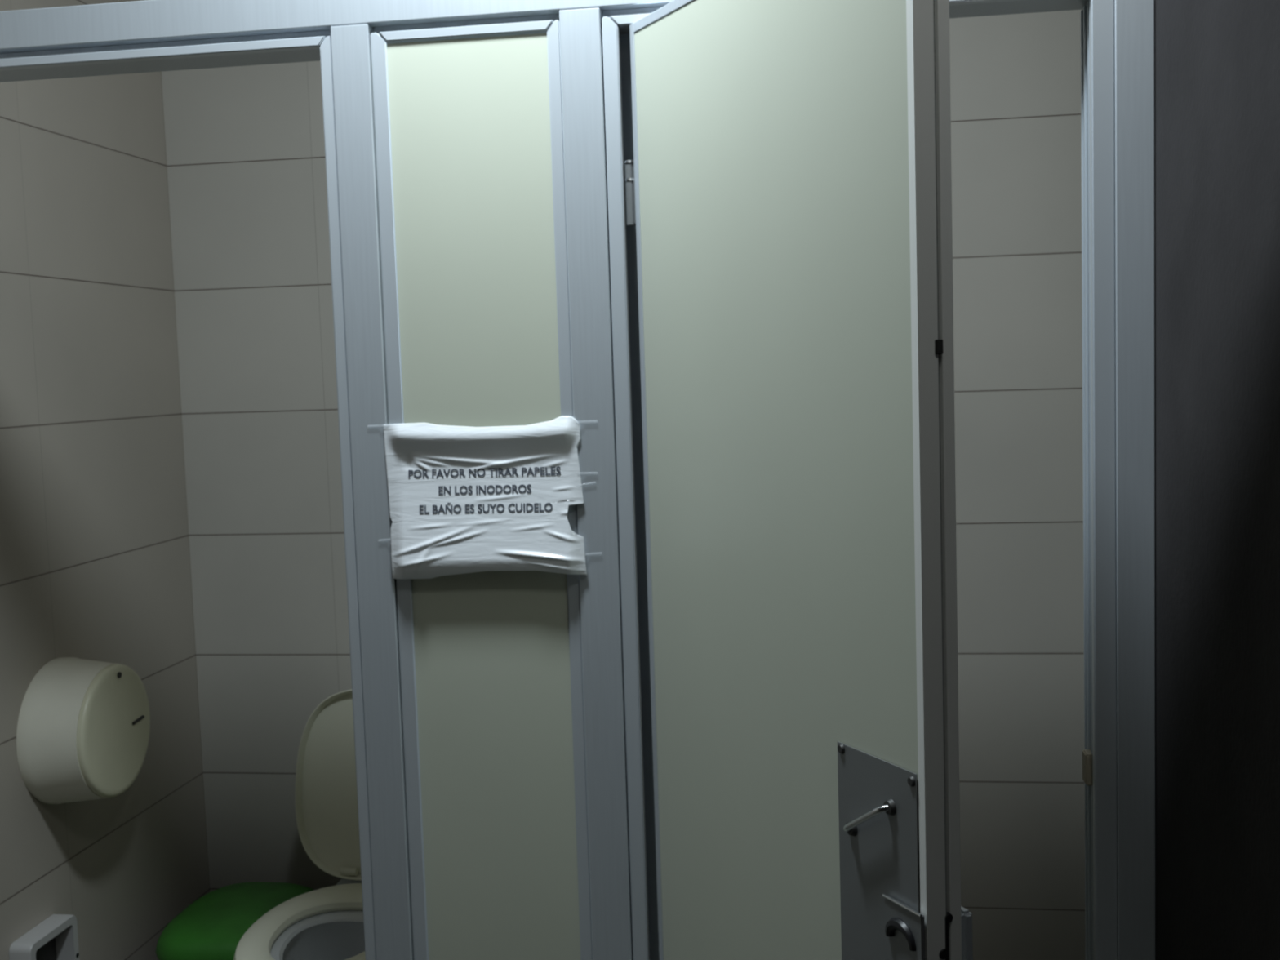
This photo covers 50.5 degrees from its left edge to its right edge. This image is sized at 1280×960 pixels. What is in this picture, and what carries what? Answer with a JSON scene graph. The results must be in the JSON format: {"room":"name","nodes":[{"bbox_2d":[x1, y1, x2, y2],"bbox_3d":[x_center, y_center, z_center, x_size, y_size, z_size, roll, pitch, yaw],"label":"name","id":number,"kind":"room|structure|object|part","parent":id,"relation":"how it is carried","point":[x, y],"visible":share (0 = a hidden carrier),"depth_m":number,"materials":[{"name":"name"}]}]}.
{"room":"public restroom","nodes":[
{"label":"public restroom","id":0,"kind":"room"},
{"bbox_2d":[0,0,210,959],"bbox_3d":[-1.494,0.133,1.109,0.100,2.750,4.540,-1,5,8],"label":"wall","id":1,"kind":"structure","parent":0,"point":[95,562],"depth_m":2.94,"materials":[{"name":"tile"}]},
{"bbox_2d":[8,914,79,959],"bbox_3d":[-1.173,0.971,2.683,0.046,0.173,0.163,-1,5,8],"label":"frame","id":2,"kind":"object","parent":1,"relation":"attached to","point":[55,938],"visible":1,"depth_m":2.70,"materials":[{"name":"grey plastic"}]},
{"bbox_2d":[16,657,150,804],"bbox_3d":[-1.124,0.507,2.773,0.135,0.288,0.296,-1,5,8],"label":"dispenser","id":3,"kind":"object","parent":1,"relation":"attached to","point":[82,732],"visible":1,"depth_m":2.68,"materials":[{"name":"beige plastic"}]},
{"bbox_2d":[161,9,1085,959],"bbox_3d":[-0.002,-0.089,3.227,2.450,2.750,0.100,-1,5,8],"label":"wall","id":4,"kind":"structure","parent":0,"point":[245,145],"depth_m":3.16,"materials":[{"name":"tile"}]},
{"bbox_2d":[1154,0,1279,959],"bbox_3d":[0.616,0.141,0.180,0.358,2.750,3.305,-1,5,8],"label":"wall","id":5,"kind":"structure","parent":0,"point":[1217,62],"depth_m":1.45,"materials":[{"name":"paint"}]},
{"bbox_3d":[-0.278,1.525,1.105,2.450,0.100,4.640,-1,5,8],"label":"floor","id":6,"kind":"structure","parent":0,"visible":0},
{"bbox_2d":[155,881,314,959],"bbox_3d":[-0.895,1.145,3.082,0.320,0.371,0.376,-1,5,8],"label":"waste bin","id":7,"kind":"object","parent":6,"relation":"on","point":[212,927],"visible":0.73,"depth_m":2.99,"materials":[{"name":"green plastic"}]},
{"bbox_2d":[233,688,365,959],"bbox_3d":[-0.604,0.909,2.929,0.382,0.848,0.825,-1,5,8],"label":"toilet","id":8,"kind":"object","parent":6,"relation":"on","point":[326,923],"visible":0.45,"depth_m":3.06,"materials":[{"name":"white ceramic"}]},
{"bbox_3d":[-0.621,0.919,2.764,0.368,0.024,0.492,-1,5,8],"label":"seat","id":9,"kind":"part","parent":8,"relation":"part of","materials":[{"name":"beige plastic"}]},
{"bbox_3d":[-0.606,1.134,2.837,0.360,0.414,0.570,-1,5,8],"label":"bowl","id":10,"kind":"part","parent":8,"relation":"part of","materials":[{"name":"white ceramic"}]},
{"bbox_3d":[-0.591,0.684,3.057,0.380,0.421,0.107,-1,5,8],"label":"lid","id":11,"kind":"part","parent":8,"relation":"part of","materials":[{"name":"beige plastic"}]},
{"bbox_2d":[0,0,1155,959],"bbox_3d":[-0.221,0.310,2.563,1.990,2.076,1.339,-1,5,8],"label":"partition","id":12,"kind":"object","parent":6,"relation":"on","point":[483,247],"visible":0.99,"depth_m":1.85,"materials":[{"name":"metal"}]},
{"bbox_3d":[-0.341,-0.645,1.869,1.990,0.052,0.100,-1,5,8],"label":"rail","id":13,"kind":"part","parent":12,"relation":"part of","materials":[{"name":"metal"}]},
{"bbox_3d":[-0.353,0.390,1.960,0.053,2.023,0.100,-1,5,8],"label":"post","id":14,"kind":"part","parent":12,"relation":"part of","materials":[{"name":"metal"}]},
{"bbox_3d":[-0.203,0.329,1.905,0.261,1.848,0.029,-1,5,8],"label":"infill panel","id":15,"kind":"part","parent":12,"relation":"part of","materials":[{"name":"beige laminate"}]},
{"bbox_2d":[383,416,586,579],"bbox_3d":[-0.215,0.026,1.845,0.322,0.219,0.027,-1,5,8],"label":"notice","id":16,"kind":"object","parent":12,"relation":"attached to","point":[463,500],"visible":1,"depth_m":1.85,"materials":[{"name":"white paper"}]},
{"bbox_3d":[-0.041,0.384,1.915,0.054,2.023,0.100,-1,5,8],"label":"post","id":17,"kind":"part","parent":12,"relation":"part of","materials":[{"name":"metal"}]},
{"bbox_2d":[624,0,973,959],"bbox_3d":[0.160,0.347,1.597,0.074,1.858,0.622,-4,5,-25],"label":"door","id":18,"kind":"structure","parent":12,"relation":"attached to","point":[788,184],"depth_m":1.47,"materials":[{"name":"beige laminate"}]},
{"bbox_3d":[0.230,0.346,1.384,0.017,0.049,0.075,-4,5,-25],"label":"pull handle","id":19,"kind":"part","parent":18,"relation":"part of","materials":[{"name":"silver metal"}]},
{"bbox_3d":[0.246,0.510,1.395,0.002,0.460,0.135,-4,5,-26],"label":"handle plate","id":20,"kind":"part","parent":18,"relation":"part of","materials":[{"name":"grey metal"}]},
{"bbox_3d":[0.264,0.502,1.349,0.004,0.163,0.060,-4,5,-26],"label":"lock plate","id":21,"kind":"part","parent":18,"relation":"part of","materials":[{"name":"grey metal"}]},
{"bbox_3d":[0.653,0.370,1.814,0.047,2.023,0.100,-1,5,8],"label":"post","id":22,"kind":"part","parent":12,"relation":"part of","materials":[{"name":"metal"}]}
]}

